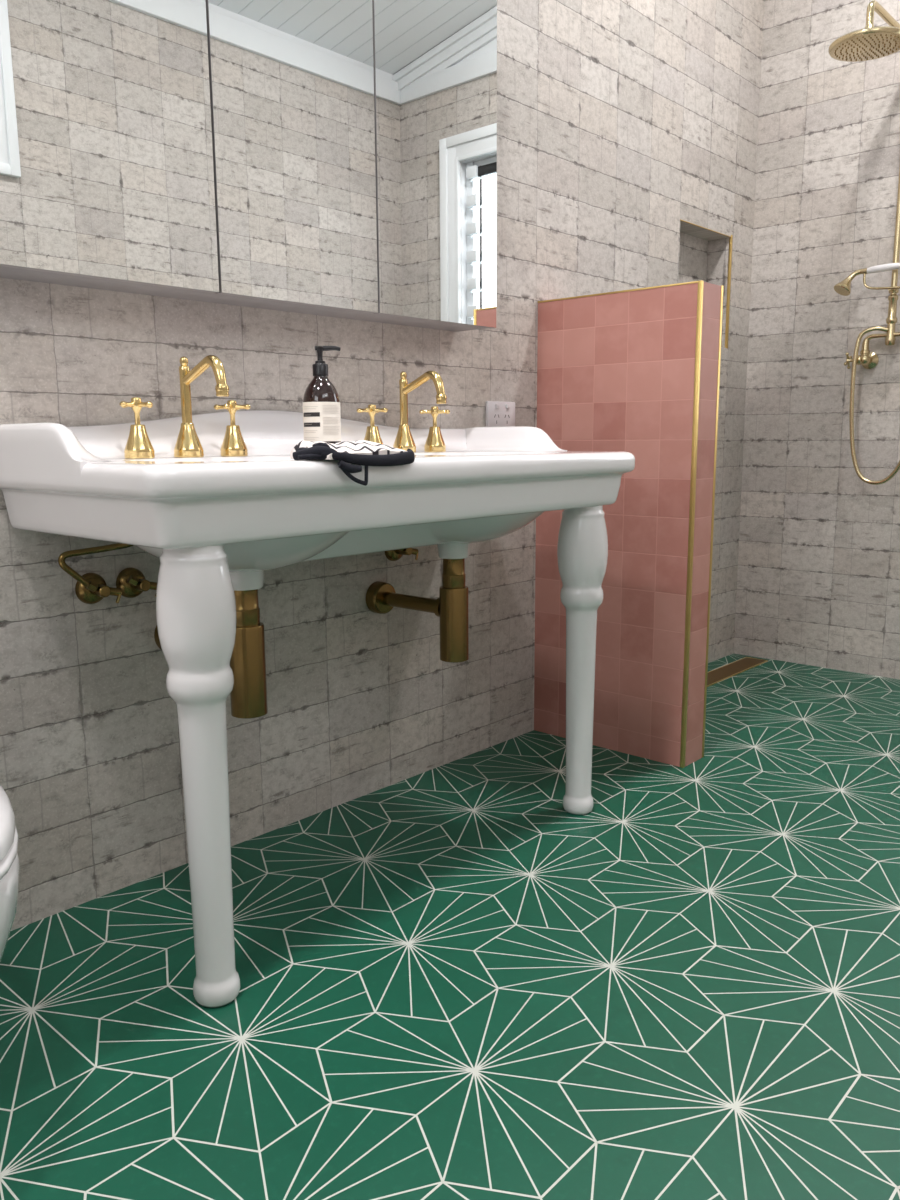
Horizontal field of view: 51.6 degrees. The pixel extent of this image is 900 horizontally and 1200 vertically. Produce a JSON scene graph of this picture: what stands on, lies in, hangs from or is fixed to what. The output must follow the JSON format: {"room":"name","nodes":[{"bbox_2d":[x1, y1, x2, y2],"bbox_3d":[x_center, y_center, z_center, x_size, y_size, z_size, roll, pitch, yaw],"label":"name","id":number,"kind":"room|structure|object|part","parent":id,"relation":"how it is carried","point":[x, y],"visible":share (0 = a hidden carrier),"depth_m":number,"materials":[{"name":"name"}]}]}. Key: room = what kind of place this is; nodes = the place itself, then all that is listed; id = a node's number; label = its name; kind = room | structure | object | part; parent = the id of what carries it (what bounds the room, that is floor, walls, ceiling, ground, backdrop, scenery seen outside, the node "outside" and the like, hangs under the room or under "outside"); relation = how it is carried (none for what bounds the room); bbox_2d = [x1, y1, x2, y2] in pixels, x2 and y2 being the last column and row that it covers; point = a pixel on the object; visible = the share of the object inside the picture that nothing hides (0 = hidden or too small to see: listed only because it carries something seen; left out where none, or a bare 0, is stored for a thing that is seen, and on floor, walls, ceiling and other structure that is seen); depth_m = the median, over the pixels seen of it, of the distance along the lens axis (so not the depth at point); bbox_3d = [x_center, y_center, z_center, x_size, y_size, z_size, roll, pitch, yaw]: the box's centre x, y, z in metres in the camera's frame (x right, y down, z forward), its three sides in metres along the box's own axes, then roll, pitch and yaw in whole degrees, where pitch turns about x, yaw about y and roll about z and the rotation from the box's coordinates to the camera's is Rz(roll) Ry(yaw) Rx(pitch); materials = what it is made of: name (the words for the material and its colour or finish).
{"room":"bathroom","nodes":[
{"label":"bathroom","id":0,"kind":"room"},
{"bbox_2d":[0,0,763,930],"bbox_3d":[-0.524,-0.961,1.765,0.090,3.023,4.843,8,13,42],"label":"wall","id":1,"kind":"structure","parent":0,"point":[620,122],"depth_m":2.23,"materials":[{"name":"tile"}]},
{"bbox_2d":[58,543,133,603],"bbox_3d":[-0.625,-0.065,1.680,0.160,0.151,0.076,-6,11,-28],"label":"valve","id":2,"kind":"object","parent":1,"relation":"attached to","point":[90,588],"visible":0.84,"depth_m":1.66,"materials":[{"name":"gold metal"}]},
{"bbox_3d":[-0.651,-0.020,1.696,0.020,0.058,0.058,8,13,42],"label":"wall plate","id":3,"kind":"part","parent":2,"relation":"part of","materials":[{"name":"gold metal"}]},
{"bbox_3d":[-0.600,-0.004,1.684,0.006,0.020,0.019,1,10,8],"label":"lever","id":4,"kind":"part","parent":2,"relation":"part of","materials":[{"name":"gold metal"}]},
{"bbox_2d":[116,567,156,597],"bbox_3d":[-0.580,-0.029,1.740,0.064,0.058,0.062,8,13,42],"label":"valve","id":5,"kind":"object","parent":1,"relation":"attached to","point":[132,582],"visible":0.84,"depth_m":1.74,"materials":[{"name":"gold metal"}]},
{"bbox_2d":[154,589,267,718],"bbox_3d":[-0.446,0.081,1.744,0.281,0.234,0.077,8,13,42],"label":"trap","id":6,"kind":"object","parent":1,"relation":"attached to","point":[248,696],"visible":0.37,"depth_m":1.65,"materials":[{"name":"gold metal"}]},
{"bbox_2d":[0,0,496,331],"bbox_3d":[-0.338,-0.986,1.803,0.130,0.803,1.190,8,13,42],"label":"upper cabinet","id":7,"kind":"object","parent":1,"relation":"attached to","point":[330,158],"visible":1,"depth_m":1.72,"materials":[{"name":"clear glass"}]},
{"bbox_3d":[-0.562,-0.929,1.478,0.020,0.803,0.400,8,13,42],"label":"mirror door","id":8,"kind":"part","parent":7,"relation":"part of","materials":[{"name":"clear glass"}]},
{"bbox_3d":[-0.293,-0.981,1.770,0.020,0.803,0.390,8,13,42],"label":"mirror door","id":9,"kind":"part","parent":7,"relation":"part of","materials":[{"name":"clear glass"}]},
{"bbox_3d":[-0.028,-1.033,2.058,0.020,0.803,0.389,8,13,42],"label":"mirror door","id":10,"kind":"part","parent":7,"relation":"part of","materials":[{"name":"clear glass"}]},
{"bbox_2d":[385,548,418,560],"bbox_3d":[-0.116,-0.163,2.228,0.075,0.148,0.078,8,13,42],"label":"valve","id":11,"kind":"object","parent":1,"relation":"attached to","point":[392,555],"visible":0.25,"depth_m":2.24,"materials":[{"name":"gold metal"}]},
{"bbox_3d":[-0.132,-0.123,2.259,0.020,0.058,0.058,8,13,42],"label":"wall plate","id":12,"kind":"part","parent":11,"relation":"part of","materials":[{"name":"gold metal"}]},
{"bbox_2d":[366,558,468,662],"bbox_3d":[-0.071,0.008,2.150,0.281,0.234,0.077,8,13,42],"label":"trap","id":13,"kind":"object","parent":1,"relation":"attached to","point":[451,606],"visible":0.96,"depth_m":2.06,"materials":[{"name":"gold metal"}]},
{"bbox_3d":[-0.087,0.006,2.165,0.204,0.045,0.045,8,13,42],"label":"outlet arm","id":14,"kind":"part","parent":13,"relation":"part of","materials":[{"name":"gold metal"}]},
{"bbox_2d":[486,401,514,426],"bbox_3d":[0.138,-0.498,2.503,0.013,0.070,0.119,8,13,42],"label":"power outlet","id":15,"kind":"object","parent":1,"relation":"attached to","point":[498,414],"visible":0.94,"depth_m":2.50,"materials":[{"name":"white plastic"}]},
{"bbox_2d":[680,219,730,236],"bbox_3d":[0.887,-1.286,3.222,0.006,0.002,0.372,8,13,42],"label":"trim","id":16,"kind":"structure","parent":1,"relation":"attached to","point":[680,219],"depth_m":3.21,"materials":[{"name":"gold metal"}]},
{"bbox_2d":[725,235,732,348],"bbox_3d":[1.017,-1.123,3.395,0.008,0.397,0.012,8,13,42],"label":"trim","id":17,"kind":"structure","parent":1,"relation":"attached to","point":[731,237],"depth_m":3.39,"materials":[{"name":"gold metal"}]},
{"bbox_2d":[0,653,899,1199],"bbox_3d":[0.305,0.649,1.292,2.123,0.001,4.846,8,13,42],"label":"floor","id":18,"kind":"structure","parent":0,"point":[457,982],"depth_m":1.47,"materials":[{"name":"green tile"}]},
{"bbox_2d":[0,784,19,960],"bbox_3d":[-0.760,0.451,1.195,0.625,0.438,0.362,8,13,42],"label":"toilet","id":19,"kind":"object","parent":18,"relation":"on","point":[9,839],"visible":1,"depth_m":1.08,"materials":[{"name":"ceramic"}]},
{"bbox_3d":[-0.763,0.256,1.163,0.621,0.042,0.358,8,13,42],"label":"lid","id":20,"kind":"part","parent":19,"relation":"part of","materials":[{"name":"ceramic"}]},
{"bbox_3d":[-0.761,0.286,1.167,0.625,0.018,0.362,8,13,42],"label":"seat","id":21,"kind":"part","parent":19,"relation":"part of","materials":[{"name":"ceramic"}]},
{"bbox_3d":[-0.761,0.481,1.202,0.621,0.376,0.360,8,13,42],"label":"bowl","id":22,"kind":"part","parent":19,"relation":"part of","materials":[{"name":"ceramic"}]},
{"bbox_2d":[0,397,634,1007],"bbox_3d":[-0.169,0.076,1.870,0.524,0.938,1.200,8,13,42],"label":"basin","id":23,"kind":"object","parent":18,"relation":"on","point":[214,523],"depth_m":1.47,"materials":[{"name":"ceramic"}]},
{"bbox_3d":[-0.547,-0.330,1.625,0.054,0.050,0.054,-3,10,-17],"label":"cross handle","id":24,"kind":"part","parent":23,"relation":"part of","materials":[{"name":"gold metal"}]},
{"bbox_3d":[-0.547,-0.302,1.630,0.054,0.106,0.054,-3,10,-17],"label":"tap handle","id":25,"kind":"part","parent":23,"relation":"part of","materials":[{"name":"gold metal"}]},
{"bbox_3d":[-0.368,0.271,1.403,0.113,0.716,0.113,8,13,42],"label":"leg","id":26,"kind":"part","parent":23,"relation":"part of","materials":[{"name":"ceramic"}]},
{"bbox_2d":[174,355,228,456],"bbox_3d":[-0.443,-0.346,1.663,0.154,0.180,0.053,8,13,42],"label":"spout","id":27,"kind":"object","parent":23,"relation":"on","point":[188,444],"visible":1,"depth_m":1.68,"materials":[{"name":"gold metal"}]},
{"bbox_3d":[-0.434,-0.395,1.645,0.129,0.072,0.024,8,13,42],"label":"spout arm","id":28,"kind":"part","parent":27,"relation":"part of","materials":[{"name":"gold metal"}]},
{"bbox_3d":[-0.414,-0.328,1.775,0.054,0.106,0.055,-8,12,-37],"label":"tap handle","id":29,"kind":"part","parent":23,"relation":"part of","materials":[{"name":"gold metal"}]},
{"bbox_3d":[-0.414,-0.355,1.770,0.054,0.050,0.054,-8,12,-38],"label":"cross handle","id":30,"kind":"part","parent":23,"relation":"part of","materials":[{"name":"gold metal"}]},
{"bbox_2d":[303,346,340,442],"bbox_3d":[-0.249,-0.385,1.798,0.072,0.208,0.073,8,13,42],"label":"pump bottle","id":31,"kind":"object","parent":23,"relation":"on","point":[321,401],"visible":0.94,"depth_m":1.78,"materials":[{"name":"brown glass"}]},
{"bbox_2d":[304,405,339,437],"bbox_3d":[-0.246,-0.340,1.782,0.069,0.063,0.024,-1,10,-6],"label":"label","id":32,"kind":"object","parent":31,"relation":"attached to","point":[320,421],"depth_m":1.77,"materials":[{"name":"beige paper"}]},
{"bbox_2d":[290,440,414,485],"bbox_3d":[-0.172,-0.221,1.496,0.135,0.070,0.231,8,13,42],"label":"folded cloth","id":33,"kind":"object","parent":23,"relation":"on","point":[365,453],"visible":1,"depth_m":1.45,"materials":[{"name":"black fabric"}]},
{"bbox_3d":[-0.170,-0.376,2.039,0.054,0.106,0.054,-6,11,-28],"label":"tap handle","id":34,"kind":"part","parent":23,"relation":"part of","materials":[{"name":"gold metal"}]},
{"bbox_3d":[-0.170,-0.403,2.034,0.054,0.050,0.054,-6,11,-28],"label":"cross handle","id":35,"kind":"part","parent":23,"relation":"part of","materials":[{"name":"gold metal"}]},
{"bbox_2d":[393,371,446,451],"bbox_3d":[-0.067,-0.419,2.071,0.154,0.180,0.053,8,13,42],"label":"spout","id":36,"kind":"object","parent":23,"relation":"on","point":[404,440],"visible":0.98,"depth_m":2.09,"materials":[{"name":"gold metal"}]},
{"bbox_3d":[-0.058,-0.468,2.054,0.129,0.072,0.024,8,13,42],"label":"spout arm","id":37,"kind":"part","parent":36,"relation":"part of","materials":[{"name":"gold metal"}]},
{"bbox_3d":[-0.036,-0.402,2.185,0.056,0.106,0.056,8,13,42],"label":"tap handle","id":38,"kind":"part","parent":23,"relation":"part of","materials":[{"name":"gold metal"}]},
{"bbox_3d":[-0.036,-0.429,2.180,0.056,0.050,0.056,8,13,42],"label":"cross handle","id":39,"kind":"part","parent":23,"relation":"part of","materials":[{"name":"gold metal"}]},
{"bbox_3d":[0.299,0.141,2.127,0.113,0.716,0.113,8,13,42],"label":"leg","id":40,"kind":"part","parent":23,"relation":"part of","materials":[{"name":"ceramic"}]},
{"bbox_2d":[707,657,767,686],"bbox_3d":[0.819,0.306,3.237,0.096,0.004,1.140,8,13,42],"label":"linear drain","id":41,"kind":"object","parent":18,"relation":"on","point":[719,674],"visible":0.4,"depth_m":3.49,"materials":[{"name":"gold metal"}]},
{"bbox_2d":[534,282,720,766],"bbox_3d":[0.468,-0.198,2.561,0.493,1.234,0.113,8,13,42],"label":"wall partition","id":42,"kind":"structure","parent":0,"point":[616,371],"depth_m":2.46,"materials":[{"name":"pink tile"}]},
{"bbox_2d":[538,281,697,302],"bbox_3d":[0.424,-0.799,2.418,0.484,0.004,0.006,8,13,42],"label":"trim","id":43,"kind":"structure","parent":42,"relation":"attached to","point":[693,281],"depth_m":2.40,"materials":[{"name":"gold metal"}]},
{"bbox_2d":[680,280,703,767],"bbox_3d":[0.612,-0.165,2.361,0.010,1.236,0.010,8,13,42],"label":"trim","id":44,"kind":"structure","parent":42,"relation":"attached to","point":[700,283],"depth_m":2.35,"materials":[{"name":"gold metal"}]},
{"bbox_2d":[702,285,723,757],"bbox_3d":[0.683,-0.179,2.438,0.010,1.236,0.010,8,13,42],"label":"trim","id":45,"kind":"structure","parent":42,"relation":"attached to","point":[722,287],"depth_m":2.43,"materials":[{"name":"gold metal"}]},
{"bbox_2d":[734,0,899,678],"bbox_3d":[1.962,-1.165,2.842,2.120,3.023,0.120,8,13,42],"label":"wall","id":46,"kind":"structure","parent":0,"point":[818,574],"depth_m":3.37,"materials":[{"name":"tile"}]},
{"bbox_2d":[828,0,899,368],"bbox_3d":[1.347,-1.274,2.928,0.284,1.030,0.552,8,13,42],"label":"shower","id":47,"kind":"object","parent":46,"relation":"attached to","point":[871,42],"visible":0.98,"depth_m":2.80,"materials":[{"name":"gold metal"}]},
{"bbox_3d":[1.404,-0.837,3.251,0.038,0.056,0.056,8,13,42],"label":"cross handle","id":48,"kind":"part","parent":47,"relation":"part of","materials":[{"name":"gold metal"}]},
{"bbox_2d":[834,263,899,484],"bbox_3d":[1.464,-0.758,3.154,0.342,0.731,0.074,6,12,33],"label":"shower","id":49,"kind":"object","parent":47,"relation":"attached to","point":[843,288],"visible":1,"depth_m":3.19,"materials":[{"name":"metal"}]},
{"bbox_3d":[1.377,-1.691,2.893,0.048,0.198,0.454,8,13,42],"label":"overhead arm","id":50,"kind":"part","parent":47,"relation":"part of","materials":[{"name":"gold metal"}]},
{"bbox_3d":[1.492,-1.306,3.085,0.036,0.895,0.036,8,13,42],"label":"riser rail","id":51,"kind":"part","parent":47,"relation":"part of","materials":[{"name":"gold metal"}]}
]}

